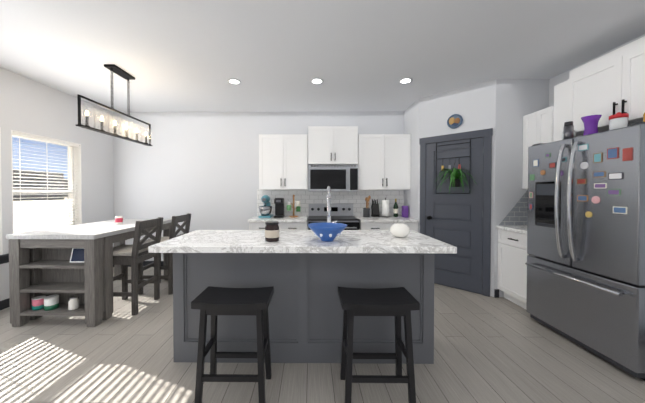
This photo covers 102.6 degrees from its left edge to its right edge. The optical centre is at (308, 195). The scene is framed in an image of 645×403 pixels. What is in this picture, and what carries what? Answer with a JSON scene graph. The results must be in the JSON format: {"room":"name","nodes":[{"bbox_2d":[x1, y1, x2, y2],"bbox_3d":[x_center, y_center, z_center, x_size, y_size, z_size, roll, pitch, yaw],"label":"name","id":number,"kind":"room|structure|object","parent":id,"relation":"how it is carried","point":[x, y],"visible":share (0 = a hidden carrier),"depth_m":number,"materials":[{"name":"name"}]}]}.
{"room":"kitchen","nodes":[
{"label":"kitchen","id":0,"kind":"room"},
{"bbox_2d":[0,67,113,300],"bbox_3d":[-3.598,-0.050,1.175,0.200,2.740,6.820,0,1,1],"label":"wall","id":1,"kind":"structure","parent":0,"point":[28,105],"depth_m":3.53,"materials":[{"name":"paint"}]},
{"bbox_2d":[0,127,2,254],"bbox_3d":[-3.572,-0.037,2.395,0.169,1.440,1.060,0,1,1],"label":"window","id":2,"kind":"structure","parent":1,"relation":"in","point":[1,250],"depth_m":2.92,"materials":[{"name":"clear glass"}]},
{"bbox_2d":[0,253,8,263],"bbox_3d":[-3.514,0.735,2.335,0.145,0.099,3.340,0,1,1],"label":"window sill","id":3,"kind":"structure","parent":1,"relation":"attached to","point":[4,258],"depth_m":2.93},
{"bbox_2d":[11,130,81,233],"bbox_3d":[-3.561,-0.051,3.485,0.169,1.440,0.920,0,1,1],"label":"window","id":4,"kind":"structure","parent":1,"relation":"in","point":[77,179],"depth_m":3.72,"materials":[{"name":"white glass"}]},
{"bbox_2d":[12,131,78,230],"bbox_3d":[-3.530,-0.066,3.485,0.060,1.408,0.888,0,1,1],"label":"window blinds","id":5,"kind":"object","parent":4,"relation":"attached to","point":[19,135],"visible":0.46,"depth_m":3.43,"materials":[{"name":"white plastic"}]},
{"bbox_2d":[0,265,113,309],"bbox_3d":[-3.490,1.270,1.192,0.012,0.100,6.816,0,1,1],"label":"baseboard","id":6,"kind":"structure","parent":1,"relation":"attached to","point":[5,303],"depth_m":2.95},
{"bbox_2d":[113,111,403,260],"bbox_3d":[-0.224,-0.097,4.652,6.880,2.740,0.200,0,1,1],"label":"wall","id":7,"kind":"structure","parent":0,"point":[202,168],"depth_m":4.56,"materials":[{"name":"paint"}]},
{"bbox_2d":[128,261,162,266],"bbox_3d":[-2.184,1.224,4.581,2.498,0.100,0.012,0,1,1],"label":"baseboard","id":8,"kind":"structure","parent":7,"relation":"attached to","point":[145,263],"depth_m":4.58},
{"bbox_2d":[259,134,306,189],"bbox_3d":[-0.418,-0.544,4.382,0.798,0.900,0.328,0,1,1],"label":"upper cabinet","id":9,"kind":"object","parent":7,"relation":"attached to","point":[282,157],"depth_m":4.22,"materials":[{"name":"white wood"}]},
{"bbox_2d":[257,189,403,215],"bbox_3d":[0.374,0.136,4.545,2.578,0.467,0.008,0,1,1],"label":"backsplash","id":10,"kind":"structure","parent":7,"relation":"attached to","point":[305,198],"depth_m":4.54,"materials":[{"name":"white tile"}]},
{"bbox_2d":[307,126,358,165],"bbox_3d":[0.396,-0.816,4.370,0.810,0.615,0.328,0,1,1],"label":"upper cabinet","id":11,"kind":"object","parent":7,"relation":"attached to","point":[326,145],"depth_m":4.21,"materials":[{"name":"white wood"}]},
{"bbox_2d":[308,165,357,191],"bbox_3d":[0.396,-0.274,4.315,0.802,0.433,0.453,0,1,1],"label":"microwave","id":12,"kind":"object","parent":11,"relation":"attached to","point":[336,178],"visible":1,"depth_m":4.14,"materials":[{"name":"metal"}]},
{"bbox_2d":[358,134,410,189],"bbox_3d":[1.235,-0.543,4.366,0.848,0.900,0.328,0,1,1],"label":"upper cabinet","id":13,"kind":"object","parent":7,"relation":"attached to","point":[382,161],"depth_m":4.21,"materials":[{"name":"white wood"}]},
{"bbox_2d":[0,267,644,402],"bbox_3d":[-0.258,1.370,1.162,6.880,0.100,7.220,0,1,1],"label":"floor","id":14,"kind":"structure","parent":0,"point":[487,349],"depth_m":1.96,"materials":[{"name":"grey wood"}]},
{"bbox_2d":[6,219,171,326],"bbox_3d":[-2.513,0.834,3.252,0.870,0.915,1.470,0,1,1],"label":"dining table","id":15,"kind":"object","parent":14,"relation":"on","point":[40,264],"visible":0.73,"depth_m":2.60,"materials":[{"name":"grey wood"}]},
{"bbox_2d":[32,294,58,310],"bbox_3d":[-2.696,1.099,2.642,0.235,0.121,0.112,0,1,1],"label":"can","id":16,"kind":"object","parent":15,"relation":"on","point":[49,302],"visible":1,"depth_m":2.61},
{"bbox_2d":[68,295,78,309],"bbox_3d":[-2.404,1.099,2.639,0.084,0.122,0.083,0,1,1],"label":"jar","id":17,"kind":"object","parent":15,"relation":"on","point":[73,302],"visible":1,"depth_m":2.61,"materials":[{"name":"white ceramic"}]},
{"bbox_2d":[70,248,83,262],"bbox_3d":[-2.334,0.614,2.644,0.200,0.147,0.044,0,1,1],"label":"tablet","id":18,"kind":"object","parent":15,"relation":"on","point":[77,254],"visible":0.54,"depth_m":2.64,"materials":[{"name":"blue glass"}]},
{"bbox_2d":[115,216,123,223],"bbox_3d":[-2.457,0.324,3.357,0.081,0.100,0.118,0,1,1],"label":"cup","id":19,"kind":"object","parent":15,"relation":"on","point":[119,219],"visible":1,"depth_m":3.31,"materials":[{"name":"white ceramic"}]},
{"bbox_2d":[113,217,162,314],"bbox_3d":[-2.062,0.786,2.997,0.507,1.018,0.446,0,1,1],"label":"chair","id":20,"kind":"object","parent":14,"relation":"on","point":[124,256],"visible":0.65,"depth_m":2.91,"materials":[{"name":"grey wood"}]},
{"bbox_2d":[138,213,190,294],"bbox_3d":[-1.971,0.779,3.561,0.507,1.018,0.446,0,1,1],"label":"chair","id":21,"kind":"object","parent":14,"relation":"on","point":[185,219],"visible":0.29,"depth_m":3.36,"materials":[{"name":"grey wood"}]},
{"bbox_2d":[191,286,273,402],"bbox_3d":[-0.488,0.986,1.724,0.470,0.657,0.286,0,1,1],"label":"stool","id":22,"kind":"object","parent":14,"relation":"on","point":[213,302],"visible":1,"depth_m":1.62,"materials":[{"name":"black paint"}]},
{"bbox_2d":[248,216,307,229],"bbox_3d":[-0.473,0.824,4.231,0.900,0.910,0.668,0,1,1],"label":"base cabinet","id":23,"kind":"object","parent":14,"relation":"on","point":[285,223],"visible":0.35,"depth_m":3.93,"materials":[{"name":"white wood"}]},
{"bbox_2d":[258,195,272,217],"bbox_3d":[-0.708,0.183,4.254,0.216,0.368,0.352,0,1,1],"label":"stand mixer","id":24,"kind":"object","parent":23,"relation":"on","point":[265,210],"visible":1,"depth_m":4.14,"materials":[{"name":"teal metal"}]},
{"bbox_2d":[274,198,284,217],"bbox_3d":[-0.492,0.209,4.309,0.150,0.315,0.260,0,1,1],"label":"coffee maker","id":25,"kind":"object","parent":23,"relation":"on","point":[279,207],"visible":0.98,"depth_m":4.30,"materials":[{"name":"black paint"}]},
{"bbox_2d":[287,195,300,216],"bbox_3d":[-0.252,0.179,4.316,0.224,0.375,0.224,0,1,1],"label":"mug tree","id":26,"kind":"object","parent":23,"relation":"on","point":[297,208],"visible":1,"depth_m":4.30,"materials":[{"name":"brown wood"}]},
{"bbox_2d":[173,254,433,363],"bbox_3d":[-0.043,0.846,2.223,2.026,0.920,0.440,0,1,1],"label":"kitchen island","id":27,"kind":"object","parent":14,"relation":"on","point":[306,274],"depth_m":2.02,"materials":[{"name":"wood"}]},
{"bbox_2d":[148,230,455,253],"bbox_3d":[-0.044,0.365,2.116,2.080,0.045,0.760,0,1,1],"label":"island countertop","id":28,"kind":"structure","parent":27,"relation":"on","point":[198,241],"depth_m":1.84,"materials":[{"name":"white stone"}]},
{"bbox_2d":[265,221,278,241],"bbox_3d":[-0.276,0.272,1.937,0.107,0.143,0.107,0,1,1],"label":"candle jar","id":29,"kind":"object","parent":28,"relation":"on","point":[271,231],"visible":1,"depth_m":1.89,"materials":[{"name":"brown glass"}]},
{"bbox_2d":[307,222,346,241],"bbox_3d":[0.140,0.284,1.953,0.304,0.118,0.304,0,1,1],"label":"bowl","id":30,"kind":"object","parent":28,"relation":"on","point":[326,231],"visible":1,"depth_m":1.88,"materials":[{"name":"blue ceramic"}]},
{"bbox_2d":[326,186,336,222],"bbox_3d":[0.209,0.128,2.390,0.106,0.420,0.175,0,1,1],"label":"faucet","id":31,"kind":"object","parent":28,"relation":"on","point":[328,197],"depth_m":2.32,"materials":[{"name":"silver metal"}]},
{"bbox_2d":[390,223,409,236],"bbox_3d":[0.736,0.285,2.087,0.156,0.112,0.156,0,1,1],"label":"vase","id":32,"kind":"object","parent":28,"relation":"on","point":[399,229],"visible":1,"depth_m":2.03,"materials":[{"name":"ceramic"}]},
{"bbox_2d":[308,204,359,229],"bbox_3d":[0.381,0.717,4.180,0.776,1.125,0.739,0,1,1],"label":"range","id":33,"kind":"object","parent":14,"relation":"on","point":[342,213],"visible":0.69,"depth_m":4.48,"materials":[{"name":"metal"}]},
{"bbox_2d":[338,287,419,402],"bbox_3d":[0.442,0.986,1.715,0.470,0.657,0.286,0,1,1],"label":"stool","id":34,"kind":"object","parent":14,"relation":"on","point":[398,302],"visible":1,"depth_m":1.61,"materials":[{"name":"black paint"}]},
{"bbox_2d":[354,216,418,231],"bbox_3d":[1.222,0.824,4.214,0.871,0.910,0.668,0,1,1],"label":"base cabinet","id":35,"kind":"object","parent":14,"relation":"on","point":[376,223],"visible":0.27,"depth_m":3.91,"materials":[{"name":"white wood"}]},
{"bbox_2d":[363,195,370,216],"bbox_3d":[0.968,0.187,4.304,0.121,0.360,0.110,0,1,1],"label":"utensil crock","id":36,"kind":"object","parent":35,"relation":"on","point":[366,211],"visible":1,"depth_m":4.27,"materials":[{"name":"grey ceramic"}]},
{"bbox_2d":[371,199,379,216],"bbox_3d":[1.123,0.221,4.353,0.110,0.291,0.190,0,1,1],"label":"knife block","id":37,"kind":"object","parent":35,"relation":"on","point":[375,212],"visible":1,"depth_m":4.32,"materials":[{"name":"black paint"}]},
{"bbox_2d":[381,198,389,216],"bbox_3d":[1.283,0.205,4.321,0.150,0.322,0.150,0,1,1],"label":"paper towel","id":38,"kind":"object","parent":35,"relation":"on","point":[385,207],"visible":1,"depth_m":4.27,"materials":[{"name":"white paper"}]},
{"bbox_2d":[393,199,397,216],"bbox_3d":[1.463,0.213,4.340,0.076,0.305,0.077,0,1,1],"label":"wine bottle","id":39,"kind":"object","parent":35,"relation":"on","point":[395,210],"visible":1,"depth_m":4.31,"materials":[{"name":"green glass"}]},
{"bbox_2d":[402,206,407,216],"bbox_3d":[1.590,0.272,4.262,0.085,0.190,0.085,0,1,1],"label":"canister","id":40,"kind":"object","parent":35,"relation":"on","point":[404,211],"visible":1,"depth_m":4.22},
{"bbox_2d":[496,225,529,308],"bbox_3d":[2.674,0.840,2.985,0.648,0.910,0.538,0,1,1],"label":"base cabinet","id":41,"kind":"object","parent":14,"relation":"on","point":[512,266],"visible":0.35,"depth_m":3.03,"materials":[{"name":"white wood"}]},
{"bbox_2d":[525,122,644,380],"bbox_3d":[2.579,0.397,2.231,0.802,1.818,0.920,0,1,1],"label":"refrigerator","id":42,"kind":"object","parent":14,"relation":"on","point":[585,263],"visible":1,"depth_m":2.06,"materials":[{"name":"grey metal"}]},
{"bbox_2d":[563,121,573,139],"bbox_3d":[2.495,-0.600,2.478,0.070,0.200,0.070,0,1,1],"label":"thermos","id":43,"kind":"object","parent":42,"relation":"on","point":[568,130],"visible":0.77,"depth_m":2.45,"materials":[{"name":"silver metal"}]},
{"bbox_2d":[581,115,601,135],"bbox_3d":[2.513,-0.598,2.298,0.130,0.200,0.130,0,1,1],"label":"vase","id":44,"kind":"object","parent":42,"relation":"on","point":[590,122],"visible":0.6,"depth_m":2.27,"materials":[{"name":"purple ceramic"}]},
{"bbox_2d":[609,112,628,129],"bbox_3d":[2.542,-0.588,2.118,0.104,0.185,0.106,0,1,1],"label":"jar","id":45,"kind":"object","parent":42,"relation":"on","point":[617,120],"visible":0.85,"depth_m":2.09,"materials":[{"name":"white ceramic"}]},
{"bbox_2d":[0,0,644,111],"bbox_3d":[-0.258,-1.470,1.123,6.880,0.100,7.220,0,1,1],"label":"ceiling","id":46,"kind":"structure","parent":0,"point":[196,55],"depth_m":2.50,"materials":[{"name":"paint"}]},
{"bbox_2d":[76,64,151,145],"bbox_3d":[-2.200,-1.057,3.018,0.120,0.774,1.100,0,1,1],"label":"pendant light","id":47,"kind":"object","parent":46,"relation":"hanging from","point":[117,70],"visible":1,"depth_m":2.91,"materials":[{"name":"black metal"}]},
{"bbox_2d":[227,78,240,83],"bbox_3d":[-0.947,-1.443,3.281,0.170,0.009,0.170,0,1,1],"label":"recessed light","id":48,"kind":"object","parent":46,"relation":"in","point":[233,81],"visible":1,"depth_m":3.27,"materials":[{"name":"paint"}]},
{"bbox_2d":[310,78,323,83],"bbox_3d":[0.103,-1.443,3.270,0.170,0.009,0.170,0,1,1],"label":"recessed light","id":49,"kind":"object","parent":46,"relation":"in","point":[316,80],"visible":1,"depth_m":3.27,"materials":[{"name":"paint"}]},
{"bbox_2d":[399,78,412,83],"bbox_3d":[1.223,-1.443,3.259,0.170,0.009,0.170,0,1,1],"label":"recessed light","id":50,"kind":"object","parent":46,"relation":"in","point":[405,80],"visible":1,"depth_m":3.24,"materials":[{"name":"paint"}]},
{"bbox_2d":[404,79,548,296],"bbox_3d":[2.334,-0.087,3.887,1.350,2.740,1.280,0,1,1],"label":"wall","id":51,"kind":"structure","parent":0,"point":[501,107],"depth_m":3.26,"materials":[{"name":"paint"}]},
{"bbox_2d":[447,114,462,128],"bbox_3d":[2.003,-1.012,3.541,0.198,0.198,0.032,1,1,44],"label":"plaque","id":52,"kind":"object","parent":51,"relation":"attached to","point":[454,121],"visible":1,"depth_m":3.54,"materials":[{"name":"blue ceramic"}]},
{"bbox_2d":[419,128,492,296],"bbox_3d":[1.988,0.222,3.572,0.672,2.130,0.644,0,1,1],"label":"pantry door","id":53,"kind":"structure","parent":51,"relation":"in","point":[461,223],"depth_m":3.50,"materials":[{"name":"grey wood"}]},
{"bbox_2d":[435,138,475,193],"bbox_3d":[1.925,-0.381,3.434,0.530,0.729,0.557,0,1,1],"label":"rack","id":54,"kind":"object","parent":53,"relation":"hanging from","point":[455,181],"visible":1,"depth_m":3.42,"materials":[{"name":"black metal"}]},
{"bbox_2d":[499,190,527,224],"bbox_3d":[2.696,-0.002,3.238,0.608,0.763,0.006,0,1,1],"label":"backsplash","id":55,"kind":"structure","parent":51,"relation":"attached to","point":[517,214],"depth_m":3.24,"materials":[{"name":"white tile"}]},
{"bbox_2d":[549,34,644,106],"bbox_3d":[3.082,-0.049,1.110,0.200,2.740,6.820,0,1,1],"label":"wall","id":56,"kind":"structure","parent":0,"point":[559,79],"depth_m":3.05,"materials":[{"name":"paint"}]},
{"bbox_2d":[522,104,578,188],"bbox_3d":[2.840,-0.531,3.041,0.318,0.910,0.386,0,1,1],"label":"upper cabinet","id":57,"kind":"object","parent":56,"relation":"attached to","point":[544,125],"depth_m":2.98,"materials":[{"name":"white wood"}]},
{"bbox_2d":[562,36,644,135],"bbox_3d":[2.831,-0.949,2.201,0.318,0.650,0.942,0,1,1],"label":"upper cabinet","id":58,"kind":"object","parent":56,"relation":"attached to","point":[605,86],"depth_m":2.31,"materials":[{"name":"white wood"}]},
{"label":"outside","id":59,"kind":"structure","parent":0,"visible":0},
{"bbox_2d":[13,198,67,232],"bbox_3d":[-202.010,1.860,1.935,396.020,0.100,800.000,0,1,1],"label":"ground","id":60,"kind":"structure","parent":59,"point":[41,212],"depth_m":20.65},
{"bbox_2d":[13,170,67,199],"bbox_3d":[-77.526,-2.666,0.654,35.000,8.985,600.000,0,1,1],"label":"hills","id":61,"kind":"structure","parent":60,"relation":"on","point":[32,180],"depth_m":56.98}
]}

